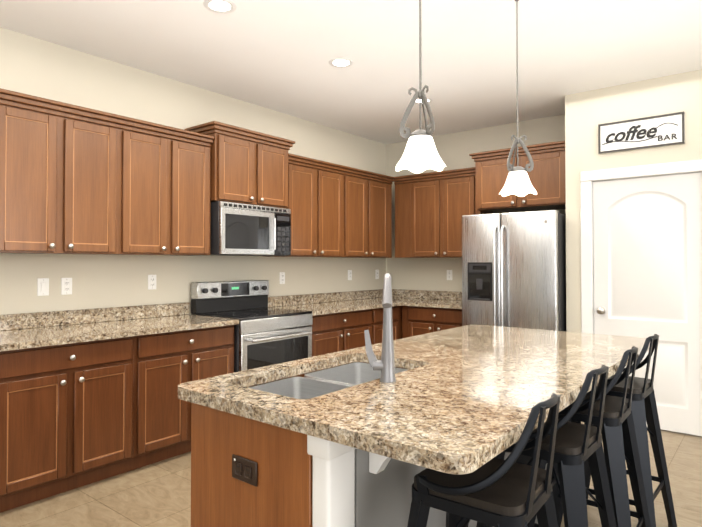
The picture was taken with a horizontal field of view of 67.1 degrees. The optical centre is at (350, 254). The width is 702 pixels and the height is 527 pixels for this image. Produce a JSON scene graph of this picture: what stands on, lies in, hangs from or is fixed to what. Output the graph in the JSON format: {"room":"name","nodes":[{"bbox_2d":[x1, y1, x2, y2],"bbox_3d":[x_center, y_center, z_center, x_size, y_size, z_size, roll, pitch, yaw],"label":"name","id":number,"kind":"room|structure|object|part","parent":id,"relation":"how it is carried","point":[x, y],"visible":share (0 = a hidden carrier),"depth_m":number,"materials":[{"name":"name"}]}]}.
{"room":"kitchen","nodes":[
{"label":"kitchen","id":0,"kind":"room"},
{"bbox_2d":[0,27,385,314],"bbox_3d":[-2.533,-0.027,3.003,0.100,2.830,9.600,-1,-1,39],"label":"wall","id":1,"kind":"structure","parent":0,"point":[32,66],"depth_m":4.12,"materials":[{"name":"paint"}]},
{"bbox_2d":[37,278,48,295],"bbox_3d":[-2.046,0.216,3.518,0.010,0.116,0.072,-1,-1,39],"label":"light switch","id":2,"kind":"object","parent":1,"relation":"attached to","point":[42,286],"visible":1,"depth_m":3.52,"materials":[{"name":"white plastic"}]},
{"bbox_2d":[0,96,123,254],"bbox_3d":[-1.938,-0.450,3.404,0.328,0.888,0.759,-1,-1,39],"label":"upper cabinet","id":3,"kind":"object","parent":1,"relation":"attached to","point":[75,179],"depth_m":3.32,"materials":[{"name":"brown wood"}]},
{"bbox_2d":[61,278,71,294],"bbox_3d":[-1.953,0.218,3.636,0.008,0.116,0.072,-1,-1,39],"label":"electrical outlet","id":4,"kind":"object","parent":1,"relation":"attached to","point":[66,286],"visible":1,"depth_m":3.63,"materials":[{"name":"white plastic"}]},
{"bbox_2d":[148,275,155,289],"bbox_3d":[-1.553,0.215,4.136,0.008,0.116,0.072,-1,-1,39],"label":"electrical outlet","id":5,"kind":"object","parent":1,"relation":"attached to","point":[151,282],"visible":1,"depth_m":4.13,"materials":[{"name":"white plastic"}]},
{"bbox_2d":[124,124,211,255],"bbox_3d":[-1.463,-0.441,3.997,0.328,0.888,0.761,-1,-1,39],"label":"upper cabinet","id":6,"kind":"object","parent":1,"relation":"attached to","point":[168,175],"depth_m":3.88,"materials":[{"name":"brown wood"}]},
{"bbox_2d":[0,289,382,328],"bbox_3d":[-1.191,0.447,4.572,0.022,0.099,5.258,-1,-1,39],"label":"backsplash","id":7,"kind":"structure","parent":1,"relation":"attached to","point":[125,313],"depth_m":3.93,"materials":[{"name":"beige stone"}]},
{"bbox_2d":[188,128,259,205],"bbox_3d":[-1.078,-0.706,4.446,0.373,0.563,0.405,-1,-1,39],"label":"upper cabinet","id":8,"kind":"object","parent":1,"relation":"attached to","point":[235,155],"depth_m":4.32,"materials":[{"name":"brown wood"}]},
{"bbox_2d":[210,201,290,255],"bbox_3d":[-0.919,-0.204,4.571,0.456,0.422,0.780,-1,-1,39],"label":"microwave","id":9,"kind":"object","parent":8,"relation":"attached to","point":[238,229],"visible":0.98,"depth_m":4.38,"materials":[{"name":"grey metal"}]},
{"bbox_2d":[260,136,291,211],"bbox_3d":[-0.825,-0.701,4.762,0.373,0.563,0.405,-1,-1,39],"label":"upper cabinet","id":10,"kind":"object","parent":1,"relation":"attached to","point":[275,159],"depth_m":4.67,"materials":[{"name":"brown wood"}]},
{"bbox_2d":[280,272,284,283],"bbox_3d":[-0.678,0.232,5.229,0.008,0.116,0.072,-1,-1,39],"label":"electrical outlet","id":11,"kind":"object","parent":1,"relation":"attached to","point":[282,277],"visible":1,"depth_m":5.23,"materials":[{"name":"white plastic"}]},
{"bbox_2d":[263,160,347,257],"bbox_3d":[-0.456,-0.421,5.255,0.328,0.888,0.824,-1,-1,39],"label":"upper cabinet","id":12,"kind":"object","parent":1,"relation":"attached to","point":[319,214],"depth_m":5.18,"materials":[{"name":"brown wood"}]},
{"bbox_2d":[348,270,351,279],"bbox_3d":[-0.013,0.235,6.060,0.008,0.116,0.072,-1,-1,39],"label":"electrical outlet","id":13,"kind":"object","parent":1,"relation":"attached to","point":[349,274],"visible":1,"depth_m":6.06,"materials":[{"name":"white plastic"}]},
{"bbox_2d":[348,172,391,257],"bbox_3d":[0.084,-0.411,5.929,0.328,0.888,0.903,-1,-1,39],"label":"upper cabinet","id":14,"kind":"object","parent":1,"relation":"attached to","point":[369,197],"depth_m":5.83,"materials":[{"name":"brown wood"}]},
{"bbox_2d":[375,270,378,278],"bbox_3d":[0.322,0.242,6.478,0.008,0.116,0.072,-1,-1,39],"label":"electrical outlet","id":15,"kind":"object","parent":1,"relation":"attached to","point":[376,274],"visible":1,"depth_m":6.47,"materials":[{"name":"white plastic"}]},
{"bbox_2d":[0,422,701,526],"bbox_3d":[0.590,1.399,0.481,8.100,0.100,9.600,-1,-1,39],"label":"floor","id":16,"kind":"structure","parent":0,"point":[157,494],"depth_m":3.00,"materials":[{"name":"tile"}]},
{"bbox_2d":[0,337,139,512],"bbox_3d":[-1.860,0.952,3.249,0.620,0.878,0.790,-1,-1,39],"label":"base cabinet","id":17,"kind":"object","parent":16,"relation":"on","point":[88,396],"depth_m":3.06,"materials":[{"name":"brown wood"}]},
{"bbox_2d":[0,313,238,352],"bbox_3d":[-1.840,0.494,3.253,0.655,0.035,2.388,-1,-1,39],"label":"countertop","id":18,"kind":"structure","parent":17,"relation":"on","point":[139,326],"depth_m":3.38,"materials":[{"name":"beige stone"}]},
{"bbox_2d":[140,325,233,467],"bbox_3d":[-1.361,0.962,3.872,0.620,0.878,0.806,-1,-1,39],"label":"base cabinet","id":19,"kind":"object","parent":16,"relation":"on","point":[167,360],"depth_m":3.59,"materials":[{"name":"brown wood"}]},
{"bbox_2d":[191,280,312,372],"bbox_3d":[-0.805,0.821,4.463,0.697,1.180,0.790,-1,-1,39],"label":"range","id":20,"kind":"object","parent":16,"relation":"on","point":[264,335],"visible":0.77,"depth_m":4.37,"materials":[{"name":"grey metal"}]},
{"bbox_2d":[310,317,375,356],"bbox_3d":[-0.312,0.982,5.183,0.620,0.878,0.936,-1,-1,39],"label":"base cabinet","id":21,"kind":"object","parent":16,"relation":"on","point":[329,334],"depth_m":4.94,"materials":[{"name":"brown wood"}]},
{"bbox_2d":[268,297,461,320],"bbox_3d":[0.344,0.527,5.387,1.398,0.035,2.066,-1,-1,39],"label":"countertop","id":22,"kind":"structure","parent":21,"relation":"on","point":[368,308],"depth_m":5.43,"materials":[{"name":"beige stone"}]},
{"bbox_2d":[188,401,562,526],"bbox_3d":[0.444,0.940,2.437,0.844,0.878,2.260,-1,-1,39],"label":"kitchen island","id":23,"kind":"object","parent":16,"relation":"on","point":[244,473],"depth_m":1.58,"materials":[{"name":"wood"},{"name":"granite"},{"name":"white paint"}]},
{"bbox_3d":[-0.049,0.925,1.469,0.084,0.878,0.132,-1,-1,39],"label":"post","id":24,"kind":"part","parent":23,"relation":"part of","materials":[{"name":"white paint"}]},
{"bbox_2d":[178,325,649,474],"bbox_3d":[0.537,0.478,2.382,1.100,0.040,2.320,-1,-1,39],"label":"island countertop","id":25,"kind":"structure","parent":23,"relation":"on","point":[465,395],"depth_m":1.72,"materials":[{"name":"beige stone"}]},
{"bbox_2d":[254,361,405,396],"bbox_3d":[-0.057,0.589,2.049,0.401,0.217,0.772,-1,-1,39],"label":"sink","id":26,"kind":"object","parent":25,"relation":"in","point":[314,380],"depth_m":2.15,"materials":[{"name":"silver metal"}]},
{"bbox_2d":[362,273,401,380],"bbox_3d":[0.109,0.258,1.849,0.160,0.384,0.151,-1,-1,39],"label":"faucet","id":27,"kind":"object","parent":25,"relation":"on","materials":[{"name":"silver metal"}]},
{"bbox_2d":[376,321,399,343],"bbox_3d":[0.134,0.991,5.740,0.620,0.878,0.490,-1,-1,39],"label":"base cabinet","id":28,"kind":"object","parent":16,"relation":"on","point":[379,324],"depth_m":5.49,"materials":[{"name":"brown wood"}]},
{"bbox_2d":[400,309,461,338],"bbox_3d":[1.039,0.991,5.749,0.774,0.878,0.620,-1,-1,39],"label":"base cabinet","id":29,"kind":"object","parent":16,"relation":"on","point":[411,326],"depth_m":5.53,"materials":[{"name":"brown wood"}]},
{"bbox_2d":[407,393,559,526],"bbox_3d":[0.365,0.869,1.464,0.499,0.995,0.499,-1,-1,39],"label":"stool","id":30,"kind":"object","parent":16,"relation":"on","point":[509,491],"visible":0.81,"depth_m":1.37,"materials":[{"name":"black metal"}]},
{"bbox_2d":[462,210,565,330],"bbox_3d":[1.643,0.521,5.111,0.895,1.800,0.856,-1,-1,39],"label":"refrigerator","id":31,"kind":"object","parent":16,"relation":"on","point":[513,269],"visible":0.54,"depth_m":4.78,"materials":[{"name":"grey metal"}]},
{"bbox_2d":[476,365,615,526],"bbox_3d":[0.690,0.875,1.870,0.495,0.995,0.495,-1,-1,39],"label":"stool","id":32,"kind":"object","parent":16,"relation":"on","point":[577,445],"visible":0.69,"depth_m":1.73,"materials":[{"name":"black metal"}]},
{"bbox_2d":[527,346,650,526],"bbox_3d":[1.008,0.881,2.268,0.491,0.995,0.491,-1,-1,39],"label":"stool","id":33,"kind":"object","parent":16,"relation":"on","point":[619,440],"visible":0.5,"depth_m":2.13,"materials":[{"name":"black metal"}]},
{"bbox_2d":[558,334,676,526],"bbox_3d":[1.321,0.887,2.658,0.499,0.995,0.499,-1,-1,39],"label":"stool","id":34,"kind":"object","parent":16,"relation":"on","point":[643,406],"visible":0.46,"depth_m":2.58,"materials":[{"name":"black metal"}]},
{"bbox_2d":[0,0,701,143],"bbox_3d":[0.590,-1.531,0.526,8.100,0.100,9.600,-1,-1,39],"label":"ceiling","id":35,"kind":"structure","parent":0,"point":[277,55],"depth_m":3.68,"materials":[{"name":"paint"}]},
{"bbox_2d":[203,0,236,13],"bbox_3d":[-0.759,-1.439,3.065,0.188,0.004,0.188,-1,-1,39],"label":"recessed light","id":36,"kind":"object","parent":35,"relation":"in","point":[220,6],"visible":1,"depth_m":3.07,"materials":[{"name":"white paint"}]},
{"bbox_2d":[329,58,353,67],"bbox_3d":[-0.073,-1.425,3.938,0.188,0.004,0.188,-1,-1,39],"label":"recessed light","id":37,"kind":"object","parent":35,"relation":"in","point":[341,62],"visible":1,"depth_m":3.93,"materials":[{"name":"white paint"}]},
{"bbox_2d":[396,0,445,172],"bbox_3d":[0.274,-0.896,2.089,0.203,1.119,0.198,-1,-1,39],"label":"pendant light","id":38,"kind":"object","parent":35,"relation":"hanging from","point":[420,154],"visible":1,"depth_m":2.06,"materials":[{"name":"white glass"}]},
{"bbox_2d":[415,98,432,103],"bbox_3d":[0.657,-1.411,4.865,0.188,0.004,0.188,-1,-1,39],"label":"recessed light","id":39,"kind":"object","parent":35,"relation":"in","point":[418,101],"visible":0.48,"depth_m":4.86,"materials":[{"name":"white paint"}]},
{"bbox_2d":[499,0,536,196],"bbox_3d":[0.905,-0.884,2.878,0.198,1.119,0.203,-1,-1,39],"label":"pendant light","id":40,"kind":"object","parent":35,"relation":"hanging from","point":[518,183],"visible":1,"depth_m":2.84,"materials":[{"name":"white glass"}]},
{"bbox_2d":[386,114,565,291],"bbox_3d":[1.435,0.018,5.911,2.460,2.830,0.100,-1,-1,39],"label":"wall","id":41,"kind":"structure","parent":0,"point":[454,150],"depth_m":6.08,"materials":[{"name":"paint"}]},
{"bbox_2d":[392,176,415,257],"bbox_3d":[0.712,-0.406,6.219,0.284,0.888,0.330,-1,-1,39],"label":"upper cabinet","id":42,"kind":"object","parent":41,"relation":"attached to","point":[405,190],"depth_m":6.10,"materials":[{"name":"brown wood"}]},
{"bbox_2d":[392,289,461,300],"bbox_3d":[0.991,0.472,6.179,1.376,0.099,0.022,-1,-1,39],"label":"backsplash","id":43,"kind":"structure","parent":41,"relation":"attached to","point":[436,295],"depth_m":6.20,"materials":[{"name":"beige stone"}]},
{"bbox_2d":[447,270,451,279],"bbox_3d":[1.131,0.236,6.081,0.072,0.116,0.008,-1,-1,39],"label":"electrical outlet","id":44,"kind":"object","parent":41,"relation":"attached to","point":[449,274],"visible":1,"depth_m":6.08,"materials":[{"name":"white plastic"}]},
{"bbox_2d":[416,172,487,257],"bbox_3d":[1.114,-0.411,5.897,0.845,0.888,0.330,-1,-1,39],"label":"upper cabinet","id":45,"kind":"object","parent":41,"relation":"attached to","point":[442,202],"depth_m":5.80,"materials":[{"name":"brown wood"}]},
{"bbox_2d":[472,152,527,213],"bbox_3d":[1.586,-0.711,5.417,0.458,0.523,0.498,-1,-1,39],"label":"upper cabinet","id":46,"kind":"object","parent":41,"relation":"attached to","point":[489,173],"depth_m":5.26,"materials":[{"name":"brown wood"}]},
{"bbox_2d":[520,144,565,210],"bbox_3d":[1.944,-0.716,5.130,0.459,0.523,0.498,-1,-1,39],"label":"upper cabinet","id":47,"kind":"object","parent":41,"relation":"attached to","point":[547,177],"depth_m":4.93,"materials":[{"name":"brown wood"}]},
{"bbox_2d":[565,69,701,332],"bbox_3d":[4.137,-0.028,2.967,5.640,2.830,0.100,-1,-1,39],"label":"wall","id":48,"kind":"structure","parent":0,"point":[587,113],"depth_m":4.48,"materials":[{"name":"paint"}]},
{"bbox_2d":[580,159,701,333],"bbox_3d":[2.418,0.341,4.326,0.990,2.135,0.118,-1,-1,39],"label":"door frame","id":49,"kind":"structure","parent":48,"relation":"attached to","point":[588,179],"depth_m":4.55,"materials":[{"name":"white paint"}]},
{"bbox_2d":[598,112,684,153],"bbox_3d":[2.358,-0.987,4.324,0.625,0.250,0.024,-1,-1,39],"label":"sign","id":50,"kind":"object","parent":48,"relation":"attached to","point":[649,132],"visible":1,"depth_m":4.31,"materials":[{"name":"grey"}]},
{"bbox_2d":[593,172,701,435],"bbox_3d":[2.412,0.382,4.318,0.798,2.028,0.038,-1,-1,39],"label":"pantry door","id":51,"kind":"structure","parent":48,"relation":"in","point":[647,242],"depth_m":4.25,"materials":[{"name":"white paint"}]},
{"bbox_2d":[597,307,605,313],"bbox_3d":[2.116,0.476,4.485,0.062,0.062,0.068,-1,-1,39],"label":"door knob","id":52,"kind":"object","parent":51,"relation":"attached to","point":[601,310],"depth_m":4.46,"materials":[{"name":"silver metal"}]}
]}

